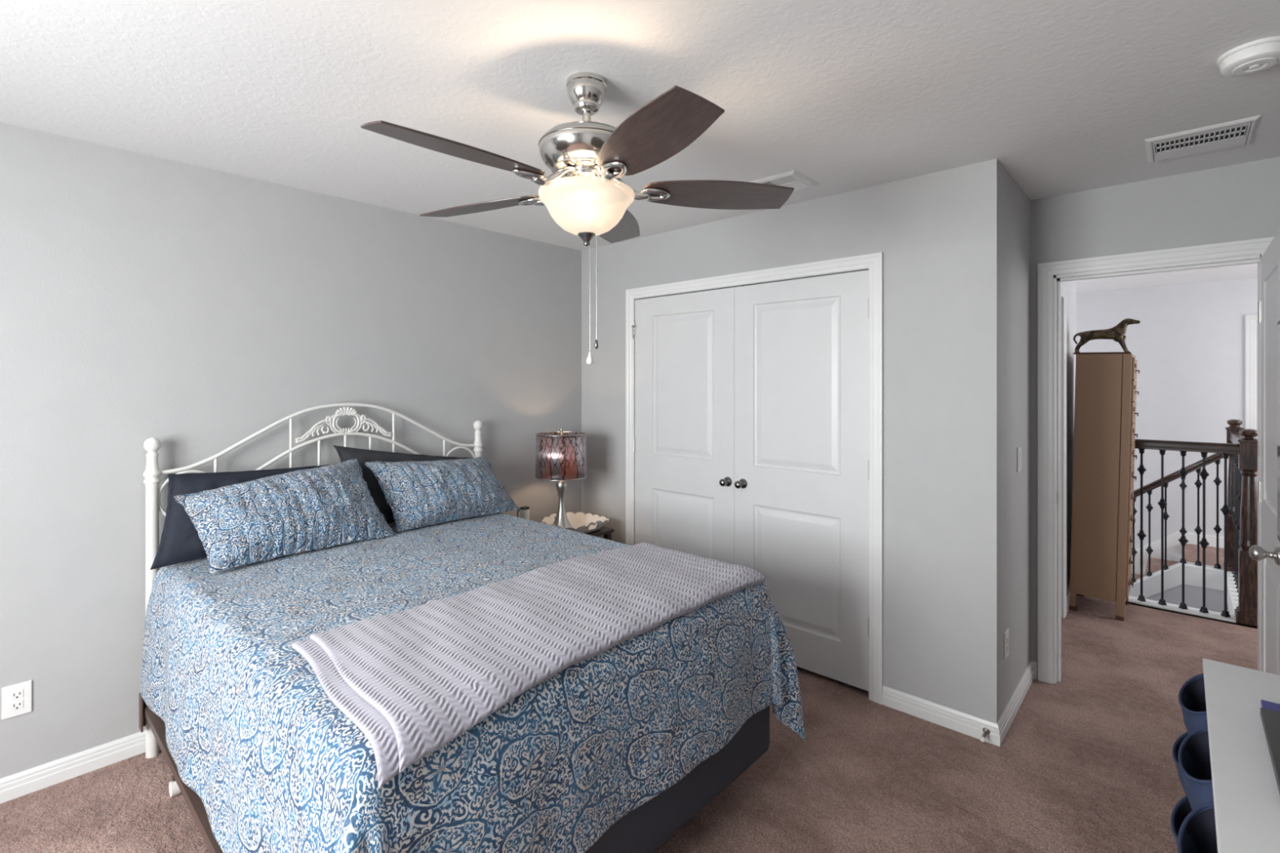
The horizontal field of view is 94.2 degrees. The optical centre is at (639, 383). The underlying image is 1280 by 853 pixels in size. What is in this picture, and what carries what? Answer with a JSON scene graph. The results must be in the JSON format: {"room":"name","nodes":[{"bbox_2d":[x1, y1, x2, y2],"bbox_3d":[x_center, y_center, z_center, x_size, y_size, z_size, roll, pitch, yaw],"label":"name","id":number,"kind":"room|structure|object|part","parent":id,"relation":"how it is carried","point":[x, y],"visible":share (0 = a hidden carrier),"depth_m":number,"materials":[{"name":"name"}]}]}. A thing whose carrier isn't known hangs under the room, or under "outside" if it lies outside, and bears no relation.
{"room":"bedroom","nodes":[
{"label":"bedroom","id":0,"kind":"room"},
{"bbox_2d":[0,122,581,778],"bbox_3d":[-1.608,0.282,2.983,0.120,2.440,5.220,0,0,42],"label":"wall","id":1,"kind":"structure","parent":0,"point":[196,310],"depth_m":2.53,"materials":[{"name":"grey paint"}]},
{"bbox_2d":[1,680,31,719],"bbox_3d":[-2.267,1.151,2.163,0.008,0.116,0.076,0,0,42],"label":"wall outlet","id":2,"kind":"object","parent":1,"relation":"attached to","point":[16,699],"visible":1,"depth_m":2.16,"materials":[{"name":"white plastic"}]},
{"bbox_2d":[10,699,23,711],"bbox_3d":[-2.265,1.171,2.162,0.003,0.029,0.033,0,0,42],"label":"socket","id":3,"kind":"object","parent":2,"relation":"attached to","point":[15,704],"depth_m":2.16,"materials":[{"name":"white plastic"}]},
{"bbox_2d":[10,688,23,700],"bbox_3d":[-2.265,1.132,2.162,0.003,0.029,0.033,0,0,42],"label":"socket","id":4,"kind":"object","parent":2,"relation":"attached to","point":[15,694],"depth_m":2.16,"materials":[{"name":"white plastic"}]},
{"bbox_2d":[0,729,145,804],"bbox_3d":[-1.660,1.461,2.503,0.450,0.083,4.200,0,0,42],"label":"baseboard","id":5,"kind":"structure","parent":1,"relation":"attached to","point":[20,784],"depth_m":2.26,"materials":[{"name":"white paint"}]},
{"bbox_2d":[0,543,1257,852],"bbox_3d":[1.809,2.928,2.580,5.720,2.850,9.220,0,0,42],"label":"floor","id":6,"kind":"structure","parent":0,"point":[1085,763],"depth_m":2.23,"materials":[{"name":"brown carpet"}]},
{"bbox_2d":[138,403,483,852],"bbox_3d":[-0.768,0.800,2.324,1.949,1.406,1.582,0,0,42],"label":"frame","id":7,"kind":"object","parent":6,"relation":"on","point":[155,727],"visible":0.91,"depth_m":2.40,"materials":[{"name":"beige metal"}]},
{"bbox_3d":[-1.972,0.860,2.405,0.058,1.284,0.058,0,0,42],"label":"post","id":8,"kind":"part","parent":7,"relation":"part of","materials":[{"name":"beige metal"}]},
{"bbox_3d":[-1.265,1.304,1.748,1.910,0.033,0.037,0,0,42],"label":"rail","id":9,"kind":"part","parent":7,"relation":"part of","materials":[{"name":"brown metal"}]},
{"bbox_3d":[-1.465,0.235,2.962,0.017,0.277,1.463,0,0,42],"label":"arch rail","id":10,"kind":"part","parent":7,"relation":"part of","materials":[{"name":"beige metal"}]},
{"bbox_3d":[-1.465,0.388,2.962,0.017,0.292,1.181,0,0,42],"label":"arch rail","id":11,"kind":"part","parent":7,"relation":"part of","materials":[{"name":"beige metal"}]},
{"bbox_2d":[140,512,805,852],"bbox_3d":[-0.684,1.053,2.259,1.979,0.691,1.741,0,0,42],"label":"quilt","id":12,"kind":"object","parent":7,"relation":"on","point":[274,766],"visible":0.66,"depth_m":1.64,"materials":[{"name":"blue fabric"}]},
{"bbox_2d":[150,463,335,569],"bbox_3d":[-1.645,0.538,2.588,0.156,0.349,0.775,0,0,42],"label":"pillow","id":13,"kind":"object","parent":12,"relation":"on","point":[180,542],"visible":0.29,"depth_m":2.37,"materials":[{"name":"blue fabric"}]},
{"bbox_2d":[173,457,396,573],"bbox_3d":[-1.461,0.536,2.533,0.294,0.361,0.801,0,0,42],"label":"pillow","id":14,"kind":"object","parent":12,"relation":"on","point":[263,519],"visible":1,"depth_m":2.41,"materials":[{"name":"blue fabric"}]},
{"bbox_2d":[333,445,470,523],"bbox_3d":[-1.161,0.502,3.128,0.150,0.411,0.826,0,0,42],"label":"pillow","id":15,"kind":"object","parent":12,"relation":"on","point":[344,453],"visible":0.2,"depth_m":2.94,"materials":[{"name":"grey fabric"}]},
{"bbox_2d":[364,457,519,532],"bbox_3d":[-0.990,0.549,3.105,0.286,0.340,0.812,0,0,42],"label":"pillow","id":16,"kind":"object","parent":12,"relation":"on","point":[419,494],"visible":1,"depth_m":2.96,"materials":[{"name":"blue fabric"}]},
{"bbox_2d":[291,542,766,788],"bbox_3d":[-0.241,0.723,1.870,0.662,0.089,1.448,0,0,42],"label":"throw blanket","id":17,"kind":"object","parent":12,"relation":"on","point":[415,680],"visible":1,"depth_m":1.61,"materials":[{"name":"white fabric"}]},
{"bbox_3d":[-0.959,0.860,3.520,0.058,1.284,0.058,0,0,42],"label":"post","id":18,"kind":"part","parent":7,"relation":"part of","materials":[{"name":"beige metal"}]},
{"bbox_2d":[584,706,769,852],"bbox_3d":[-0.720,1.218,2.300,1.914,0.300,1.502,0,0,42],"label":"box spring","id":19,"kind":"object","parent":7,"relation":"attached to","point":[646,828],"visible":0.15,"depth_m":1.83,"materials":[{"name":"grey fabric"}]},
{"bbox_2d":[586,526,613,540],"bbox_3d":[-0.514,1.216,3.726,0.410,0.572,0.590,0,0,42],"label":"nightstand","id":20,"kind":"object","parent":6,"relation":"on","point":[606,531],"visible":0.14,"depth_m":3.77,"materials":[{"name":"brown wood"}]},
{"bbox_2d":[516,506,529,519],"bbox_3d":[-0.714,0.848,3.668,0.066,0.165,0.063,0,0,42],"label":"cup","id":21,"kind":"object","parent":20,"relation":"on","point":[524,511],"visible":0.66,"depth_m":3.65,"materials":[{"name":"white ceramic"}]},
{"bbox_2d":[542,511,608,533],"bbox_3d":[-0.411,0.890,3.780,0.368,0.080,0.375,0,0,42],"label":"bowl","id":22,"kind":"object","parent":20,"relation":"on","point":[580,522],"visible":0.61,"depth_m":3.85,"materials":[{"name":"white ceramic"}]},
{"bbox_2d":[534,427,587,528],"bbox_3d":[-0.492,0.598,3.723,0.327,0.644,0.327,0,0,42],"label":"table lamp","id":23,"kind":"object","parent":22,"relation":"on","point":[561,456],"visible":0.97,"depth_m":3.60,"materials":[{"name":"silver metal"}]},
{"bbox_3d":[-0.492,0.449,3.723,0.321,0.267,0.321,0,0,42],"label":"lamp shade","id":24,"kind":"part","parent":23,"relation":"part of","materials":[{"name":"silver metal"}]},
{"bbox_3d":[-0.207,1.228,3.804,0.036,0.550,0.036,0,0,42],"label":"leg","id":25,"kind":"part","parent":20,"relation":"part of","materials":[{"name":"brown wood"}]},
{"bbox_2d":[1069,353,1139,621],"bbox_3d":[3.113,0.659,3.976,0.315,1.695,0.404,2,1,42],"label":"tall cabinet","id":26,"kind":"object","parent":6,"relation":"on","point":[1104,434],"visible":1,"depth_m":3.83,"materials":[{"name":"beige paint"}]},
{"bbox_3d":[2.873,1.435,3.944,0.030,0.095,0.030,2,1,42],"label":"leg","id":27,"kind":"part","parent":26,"relation":"part of","materials":[{"name":"beige paint"}]},
{"bbox_2d":[1073,318,1140,354],"bbox_3d":[3.077,-0.308,3.929,0.348,0.229,0.088,2,1,42],"label":"statue","id":28,"kind":"object","parent":26,"relation":"on","point":[1117,333],"visible":1,"depth_m":3.89,"materials":[{"name":"brown metal"}]},
{"bbox_3d":[3.192,0.646,3.905,0.043,1.665,0.400,2,1,42],"label":"frame","id":29,"kind":"part","parent":26,"relation":"part of","materials":[{"name":"beige paint"}]},
{"bbox_3d":[3.198,1.298,3.899,0.022,0.131,0.336,2,1,42],"label":"drawer","id":30,"kind":"part","parent":26,"relation":"part of","materials":[{"name":"beige paint"}]},
{"bbox_3d":[3.200,1.159,3.897,0.022,0.131,0.336,2,1,42],"label":"drawer","id":31,"kind":"part","parent":26,"relation":"part of","materials":[{"name":"beige paint"}]},
{"bbox_3d":[3.202,1.020,3.895,0.022,0.131,0.336,2,1,42],"label":"drawer","id":32,"kind":"part","parent":26,"relation":"part of","materials":[{"name":"beige paint"}]},
{"bbox_3d":[3.204,0.881,3.893,0.022,0.131,0.336,2,1,42],"label":"drawer","id":33,"kind":"part","parent":26,"relation":"part of","materials":[{"name":"beige paint"}]},
{"bbox_3d":[3.207,0.742,3.891,0.022,0.131,0.336,2,1,42],"label":"drawer","id":34,"kind":"part","parent":26,"relation":"part of","materials":[{"name":"beige paint"}]},
{"bbox_3d":[3.175,1.294,3.846,0.020,0.060,0.170,2,1,42],"label":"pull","id":35,"kind":"part","parent":26,"relation":"part of","materials":[{"name":"metal"}]},
{"bbox_3d":[3.209,0.604,3.889,0.022,0.131,0.336,2,1,42],"label":"drawer","id":36,"kind":"part","parent":26,"relation":"part of","materials":[{"name":"beige paint"}]},
{"bbox_3d":[3.177,1.155,3.844,0.020,0.060,0.170,2,1,42],"label":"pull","id":37,"kind":"part","parent":26,"relation":"part of","materials":[{"name":"metal"}]},
{"bbox_3d":[3.211,0.465,3.887,0.022,0.131,0.336,2,1,42],"label":"drawer","id":38,"kind":"part","parent":26,"relation":"part of","materials":[{"name":"beige paint"}]},
{"bbox_3d":[3.179,1.016,3.841,0.020,0.060,0.170,2,1,42],"label":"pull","id":39,"kind":"part","parent":26,"relation":"part of","materials":[{"name":"metal"}]},
{"bbox_3d":[3.213,0.326,3.885,0.022,0.131,0.336,2,1,42],"label":"drawer","id":40,"kind":"part","parent":26,"relation":"part of","materials":[{"name":"beige paint"}]},
{"bbox_3d":[3.182,0.877,3.839,0.020,0.060,0.170,2,1,42],"label":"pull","id":41,"kind":"part","parent":26,"relation":"part of","materials":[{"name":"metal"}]},
{"bbox_3d":[3.216,0.187,3.883,0.022,0.131,0.336,2,1,42],"label":"drawer","id":42,"kind":"part","parent":26,"relation":"part of","materials":[{"name":"beige paint"}]},
{"bbox_3d":[3.184,0.738,3.837,0.020,0.060,0.170,2,1,42],"label":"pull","id":43,"kind":"part","parent":26,"relation":"part of","materials":[{"name":"metal"}]},
{"bbox_3d":[3.218,0.048,3.881,0.022,0.131,0.336,2,1,42],"label":"drawer","id":44,"kind":"part","parent":26,"relation":"part of","materials":[{"name":"beige paint"}]},
{"bbox_3d":[3.220,-0.091,3.879,0.022,0.131,0.336,2,1,42],"label":"drawer","id":45,"kind":"part","parent":26,"relation":"part of","materials":[{"name":"beige paint"}]},
{"bbox_2d":[1128,602,1257,628],"bbox_3d":[3.919,2.877,4.534,1.066,2.750,1.510,0,0,42],"label":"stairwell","id":46,"kind":"object","parent":6,"relation":"on","point":[1161,609],"visible":0.12,"depth_m":3.86,"materials":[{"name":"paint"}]},
{"bbox_2d":[1202,657,1279,852],"bbox_3d":[1.269,1.127,1.141,0.253,0.752,1.083,0,0,42],"label":"desk","id":47,"kind":"object","parent":6,"relation":"on","point":[1246,797],"visible":0.9,"depth_m":1.18,"materials":[{"name":"white laminate"}]},
{"bbox_2d":[1172,731,1188,795],"bbox_3d":[1.496,1.008,1.473,0.265,0.148,0.257,0,0,42],"label":"fabric bin","id":48,"kind":"object","parent":47,"relation":"on","point":[1178,742],"visible":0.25,"depth_m":1.56,"materials":[{"name":"blue fabric"}]},
{"bbox_2d":[1170,795,1191,844],"bbox_3d":[1.271,1.008,1.225,0.265,0.148,0.257,0,0,42],"label":"fabric bin","id":49,"kind":"object","parent":47,"relation":"on","point":[1181,810],"visible":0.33,"depth_m":1.35,"materials":[{"name":"blue fabric"}]},
{"bbox_2d":[1177,673,1207,733],"bbox_3d":[1.500,0.861,1.469,0.253,0.148,0.257,0,0,42],"label":"fabric bin","id":50,"kind":"object","parent":47,"relation":"on","point":[1192,699],"visible":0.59,"depth_m":1.59,"materials":[{"name":"blue fabric"}]},
{"bbox_2d":[1177,801,1217,852],"bbox_3d":[1.050,0.861,0.973,0.253,0.148,0.257,0,0,42],"label":"fabric bin","id":51,"kind":"object","parent":47,"relation":"on","point":[1197,832],"visible":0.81,"depth_m":1.11,"materials":[{"name":"blue fabric"}]},
{"bbox_2d":[1261,699,1279,711],"bbox_3d":[1.371,0.744,1.188,0.152,0.011,0.410,0,0,42],"label":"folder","id":52,"kind":"object","parent":47,"relation":"on","point":[1264,704],"visible":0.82,"depth_m":1.36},
{"bbox_2d":[1260,707,1279,795],"bbox_3d":[1.317,0.730,1.132,0.164,0.018,0.375,0,0,42],"label":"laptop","id":53,"kind":"object","parent":52,"relation":"on","point":[1270,719],"visible":1,"depth_m":1.22,"materials":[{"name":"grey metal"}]},
{"bbox_2d":[0,0,1279,293],"bbox_3d":[1.846,-0.998,2.547,5.820,0.120,9.220,0,0,42],"label":"ceiling","id":54,"kind":"structure","parent":0,"point":[844,95],"depth_m":1.85,"materials":[{"name":"white paint"}]},
{"bbox_2d":[360,71,794,364],"bbox_3d":[-0.197,-0.498,1.829,1.282,0.879,1.241,0,0,42],"label":"ceiling fan","id":55,"kind":"object","parent":54,"relation":"hanging from","point":[585,195],"visible":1,"depth_m":1.74,"materials":[{"name":"brown wood"}]},
{"bbox_3d":[-0.462,-0.606,1.558,0.485,0.006,0.170,0,12,-45],"label":"blade","id":56,"kind":"part","parent":55,"relation":"part of","materials":[{"name":"brown wood"}]},
{"bbox_3d":[-0.537,-0.606,2.043,0.485,0.006,0.170,0,12,27],"label":"blade","id":57,"kind":"part","parent":55,"relation":"part of","materials":[{"name":"brown wood"}]},
{"bbox_3d":[-0.312,-0.618,1.924,0.205,0.079,0.069,0,12,27],"label":"blade arm","id":58,"kind":"part","parent":55,"relation":"part of","materials":[{"name":"silver metal"}]},
{"bbox_3d":[-0.279,-0.618,1.736,0.205,0.079,0.069,0,12,-45],"label":"blade arm","id":59,"kind":"part","parent":55,"relation":"part of","materials":[{"name":"silver metal"}]},
{"bbox_3d":[-0.166,-0.529,1.852,0.298,0.134,0.298,0,0,42],"label":"lamp shade","id":60,"kind":"part","parent":55,"relation":"part of","materials":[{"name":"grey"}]},
{"bbox_3d":[-0.156,-0.079,1.857,0.023,0.041,0.023,0,0,42],"label":"chain pull","id":61,"kind":"part","parent":55,"relation":"part of","materials":[{"name":"white plastic"}]},
{"bbox_3d":[-0.156,-0.258,1.857,0.005,0.353,0.006,0,0,42],"label":"pull chain","id":62,"kind":"part","parent":55,"relation":"part of","materials":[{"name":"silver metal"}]},
{"bbox_3d":[-0.136,-0.122,1.854,0.012,0.030,0.012,0,0,42],"label":"chain pull","id":63,"kind":"part","parent":55,"relation":"part of","materials":[{"name":"silver metal"}]},
{"bbox_3d":[-0.136,-0.291,1.854,0.005,0.340,0.006,0,0,42],"label":"pull chain","id":64,"kind":"part","parent":55,"relation":"part of","materials":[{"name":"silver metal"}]},
{"bbox_3d":[-0.090,-0.618,1.709,0.069,0.079,0.205,13,-6,-26],"label":"blade arm","id":65,"kind":"part","parent":55,"relation":"part of","materials":[{"name":"silver metal"}]},
{"bbox_3d":[-0.099,-0.606,2.264,0.170,0.006,0.485,-12,-2,9],"label":"blade","id":66,"kind":"part","parent":55,"relation":"part of","materials":[{"name":"brown wood"}]},
{"bbox_3d":[-0.006,-0.618,1.880,0.205,0.079,0.069,0,-12,-9],"label":"blade arm","id":67,"kind":"part","parent":55,"relation":"part of","materials":[{"name":"silver metal"}]},
{"bbox_3d":[0.022,-0.606,1.480,0.170,0.006,0.485,13,-6,-26],"label":"blade","id":68,"kind":"part","parent":55,"relation":"part of","materials":[{"name":"brown wood"}]},
{"bbox_3d":[0.247,-0.606,1.916,0.485,0.006,0.170,0,-12,-9],"label":"blade","id":69,"kind":"part","parent":55,"relation":"part of","materials":[{"name":"brown wood"}]},
{"bbox_2d":[751,170,818,191],"bbox_3d":[0.659,-0.931,2.794,0.270,0.012,0.240,0,0,42],"label":"ceiling vent","id":70,"kind":"object","parent":54,"relation":"in","point":[793,179],"visible":0.56,"depth_m":2.73,"materials":[{"name":"white metal"}]},
{"bbox_2d":[1144,115,1261,163],"bbox_3d":[2.162,-0.933,2.300,0.310,0.009,0.316,0,0,42],"label":"ceiling vent","id":71,"kind":"object","parent":54,"relation":"in","point":[1247,126],"visible":1,"depth_m":2.28,"materials":[{"name":"white metal"}]},
{"bbox_2d":[1217,35,1279,76],"bbox_3d":[1.737,-0.914,1.680,0.152,0.046,0.152,0,0,42],"label":"smoke detector","id":72,"kind":"object","parent":54,"relation":"attached to","point":[1256,56],"visible":1,"depth_m":1.66,"materials":[{"name":"white plastic"}]},
{"bbox_2d":[581,159,1002,723],"bbox_3d":[0.794,0.282,3.627,2.570,2.440,0.763,0,0,42],"label":"wall","id":73,"kind":"structure","parent":0,"point":[939,235],"depth_m":2.69,"materials":[{"name":"grey paint"}]},
{"bbox_2d":[631,287,734,564],"bbox_3d":[0.231,0.463,3.599,0.778,2.015,0.104,0,0,42],"label":"door","id":74,"kind":"structure","parent":73,"relation":"in","point":[684,439],"depth_m":3.58,"materials":[{"name":"white paint"}]},
{"bbox_3d":[0.477,0.557,3.352,0.054,0.054,0.069,0,0,42],"label":"knob","id":75,"kind":"part","parent":74,"relation":"part of","materials":[{"name":"silver metal"}]},
{"bbox_2d":[625,252,883,704],"bbox_3d":[0.562,0.445,3.384,1.655,2.116,0.128,0,0,42],"label":"trim","id":76,"kind":"structure","parent":73,"relation":"attached to","point":[873,263],"depth_m":2.82,"materials":[{"name":"white paint"}]},
{"bbox_2d":[734,270,868,691],"bbox_3d":[0.805,0.463,3.078,0.772,2.015,0.104,0,0,42],"label":"door","id":77,"kind":"structure","parent":73,"relation":"in","point":[802,345],"depth_m":3.05,"materials":[{"name":"white paint"}]},
{"bbox_3d":[0.552,0.557,3.284,0.054,0.054,0.069,0,0,42],"label":"knob","id":78,"kind":"part","parent":77,"relation":"part of","materials":[{"name":"silver metal"}]},
{"bbox_2d":[1002,166,1031,712],"bbox_3d":[1.780,0.282,2.883,0.110,2.440,0.770,0,0,42],"label":"wall","id":79,"kind":"structure","parent":0,"point":[1016,205],"depth_m":2.76,"materials":[{"name":"grey paint"}]},
{"bbox_2d":[882,660,1037,746],"bbox_3d":[1.577,1.461,2.905,0.497,0.083,0.778,0,0,42],"label":"baseboard","id":80,"kind":"structure","parent":79,"relation":"attached to","point":[957,721],"depth_m":2.63,"materials":[{"name":"white paint"}]},
{"bbox_2d":[980,727,990,742],"bbox_3d":[1.429,1.458,2.467,0.028,0.028,0.074,0,0,42],"label":"door stop","id":81,"kind":"object","parent":79,"relation":"attached to","point":[986,731],"visible":1,"depth_m":2.48,"materials":[{"name":"silver metal"}]},
{"bbox_2d":[1004,627,1008,659],"bbox_3d":[1.607,1.141,2.604,0.008,0.116,0.076,0,0,42],"label":"wall outlet","id":82,"kind":"object","parent":79,"relation":"attached to","point":[1006,632],"visible":1,"depth_m":2.59,"materials":[{"name":"white plastic"}]},
{"bbox_2d":[1017,446,1021,472],"bbox_3d":[1.793,0.358,2.809,0.008,0.116,0.072,0,0,42],"label":"light switch","id":83,"kind":"object","parent":79,"relation":"attached to","point":[1019,449],"visible":1,"depth_m":2.79,"materials":[{"name":"white plastic"}]},
{"bbox_2d":[1061,280,1075,617],"bbox_3d":[1.823,1.657,4.459,2.174,5.190,1.620,0,0,42],"label":"wall","id":84,"kind":"structure","parent":0,"point":[1070,286],"depth_m":4.09,"materials":[{"name":"paint"}]},
{"bbox_2d":[1061,284,1066,617],"bbox_3d":[2.440,0.446,3.507,0.018,2.114,0.928,0,0,42],"label":"trim","id":85,"kind":"structure","parent":84,"relation":"attached to","point":[1064,291],"depth_m":3.81,"materials":[{"name":"white paint"}]},
{"bbox_2d":[1066,591,1070,613],"bbox_3d":[2.945,1.461,4.066,0.015,0.083,0.572,0,0,42],"label":"baseboard","id":86,"kind":"structure","parent":84,"relation":"attached to","point":[1068,593],"depth_m":3.96,"materials":[{"name":"white paint"}]},
{"bbox_2d":[1031,156,1279,662],"bbox_3d":[3.162,0.282,2.069,3.030,2.440,0.117,0,0,42],"label":"wall","id":87,"kind":"structure","parent":0,"point":[1241,202],"depth_m":2.75,"materials":[{"name":"grey paint"}]},
{"bbox_2d":[1037,236,1274,684],"bbox_3d":[2.382,0.449,2.778,0.856,2.108,0.154,0,0,42],"label":"trim","id":88,"kind":"structure","parent":87,"relation":"attached to","point":[1051,275],"depth_m":2.98,"materials":[{"name":"white paint"}]},
{"bbox_2d":[1248,228,1279,675],"bbox_3d":[2.344,0.482,2.239,0.108,2.010,0.714,0,0,42],"label":"door","id":89,"kind":"structure","parent":87,"relation":"in","point":[1268,307],"depth_m":2.25,"materials":[{"name":"white paint"}]},
{"bbox_3d":[2.131,0.583,2.030,0.074,0.064,0.064,0,0,42],"label":"knob","id":90,"kind":"part","parent":89,"relation":"part of","materials":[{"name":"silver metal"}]},
{"bbox_2d":[1075,277,1257,549],"bbox_3d":[5.018,1.657,5.799,5.300,5.190,0.140,0,0,42],"label":"wall","id":91,"kind":"structure","parent":0,"point":[1188,344],"depth_m":5.62,"materials":[{"name":"paint"}]},
{"bbox_2d":[1131,531,1224,575],"bbox_3d":[4.314,2.535,6.332,3.140,2.266,0.018,0,0,42],"label":"baseboard","id":92,"kind":"structure","parent":91,"relation":"attached to","point":[1174,548],"depth_m":5.65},
{"bbox_2d":[1245,314,1257,429],"bbox_3d":[5.761,0.446,5.016,0.916,2.114,0.018,0,0,42],"label":"trim","id":93,"kind":"structure","parent":91,"relation":"attached to","point":[1251,320],"depth_m":5.30,"materials":[{"name":"white paint"}]},
{"bbox_2d":[1257,323,1257,493],"bbox_3d":[5.829,0.475,5.085,0.770,2.030,0.035,0,0,42],"label":"door","id":94,"kind":"structure","parent":91,"relation":"in","point":[1257,323],"depth_m":5.33,"materials":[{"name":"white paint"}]},
{"bbox_2d":[1145,584,1228,613],"bbox_3d":[3.597,2.928,5.766,3.000,2.650,0.100,0,0,42],"label":"wall","id":95,"kind":"structure","parent":0,"point":[1215,599],"depth_m":4.85,"materials":[{"name":"paint"}]},
{"bbox_2d":[1128,561,1238,622],"bbox_3d":[3.252,2.518,5.171,2.930,2.055,1.475,0,0,42],"label":"trim","id":96,"kind":"structure","parent":95,"relation":"attached to","point":[1172,576],"depth_m":4.80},
{"bbox_2d":[1131,419,1257,626],"bbox_3d":[3.394,1.296,5.038,2.519,2.020,1.474,0,0,42],"label":"stair railing","id":97,"kind":"object","parent":96,"relation":"on","point":[1239,509],"visible":0.79,"depth_m":3.93,"materials":[{"name":"brown wood"}]},
{"bbox_3d":[3.810,1.410,5.572,2.417,1.791,0.062,0,0,42],"label":"handrail","id":98,"kind":"part","parent":97,"relation":"part of","materials":[{"name":"brown wood"}]},
{"bbox_3d":[3.485,0.415,4.043,0.841,0.063,0.062,0,0,42],"label":"handrail","id":99,"kind":"part","parent":97,"relation":"part of","materials":[{"name":"brown wood"}]},
{"bbox_3d":[4.734,0.894,4.732,0.124,1.217,0.124,0,0,42],"label":"newel post","id":100,"kind":"part","parent":97,"relation":"part of","materials":[{"name":"brown wood"}]},
{"bbox_3d":[4.280,0.415,4.233,0.062,0.063,1.270,0,0,42],"label":"handrail","id":101,"kind":"part","parent":97,"relation":"part of","materials":[{"name":"brown wood"}]},
{"bbox_3d":[3.826,0.894,3.733,0.124,1.217,0.124,0,0,42],"label":"newel post","id":102,"kind":"part","parent":97,"relation":"part of","materials":[{"name":"brown wood"}]},
{"bbox_2d":[1177,726,1213,810],"bbox_3d":[1.275,0.861,1.221,0.253,0.148,0.257,0,0,42],"label":"fabric bin","id":103,"kind":"object","parent":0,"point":[1193,753],"visible":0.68,"depth_m":1.34,"materials":[{"name":"blue fabric"}]},
{"bbox_3d":[0.988,0.282,0.532,0.120,2.440,5.083,0,0,42],"label":"wall","id":104,"kind":"structure","parent":0,"visible":0},
{"bbox_2d":[1277,320,1279,541],"bbox_3d":[1.429,0.130,1.193,0.114,0.605,1.135,0,0,42],"label":"television","id":105,"kind":"object","parent":104,"relation":"attached to","point":[1278,322],"visible":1,"depth_m":1.61,"materials":[{"name":"grey metal"}]}
]}

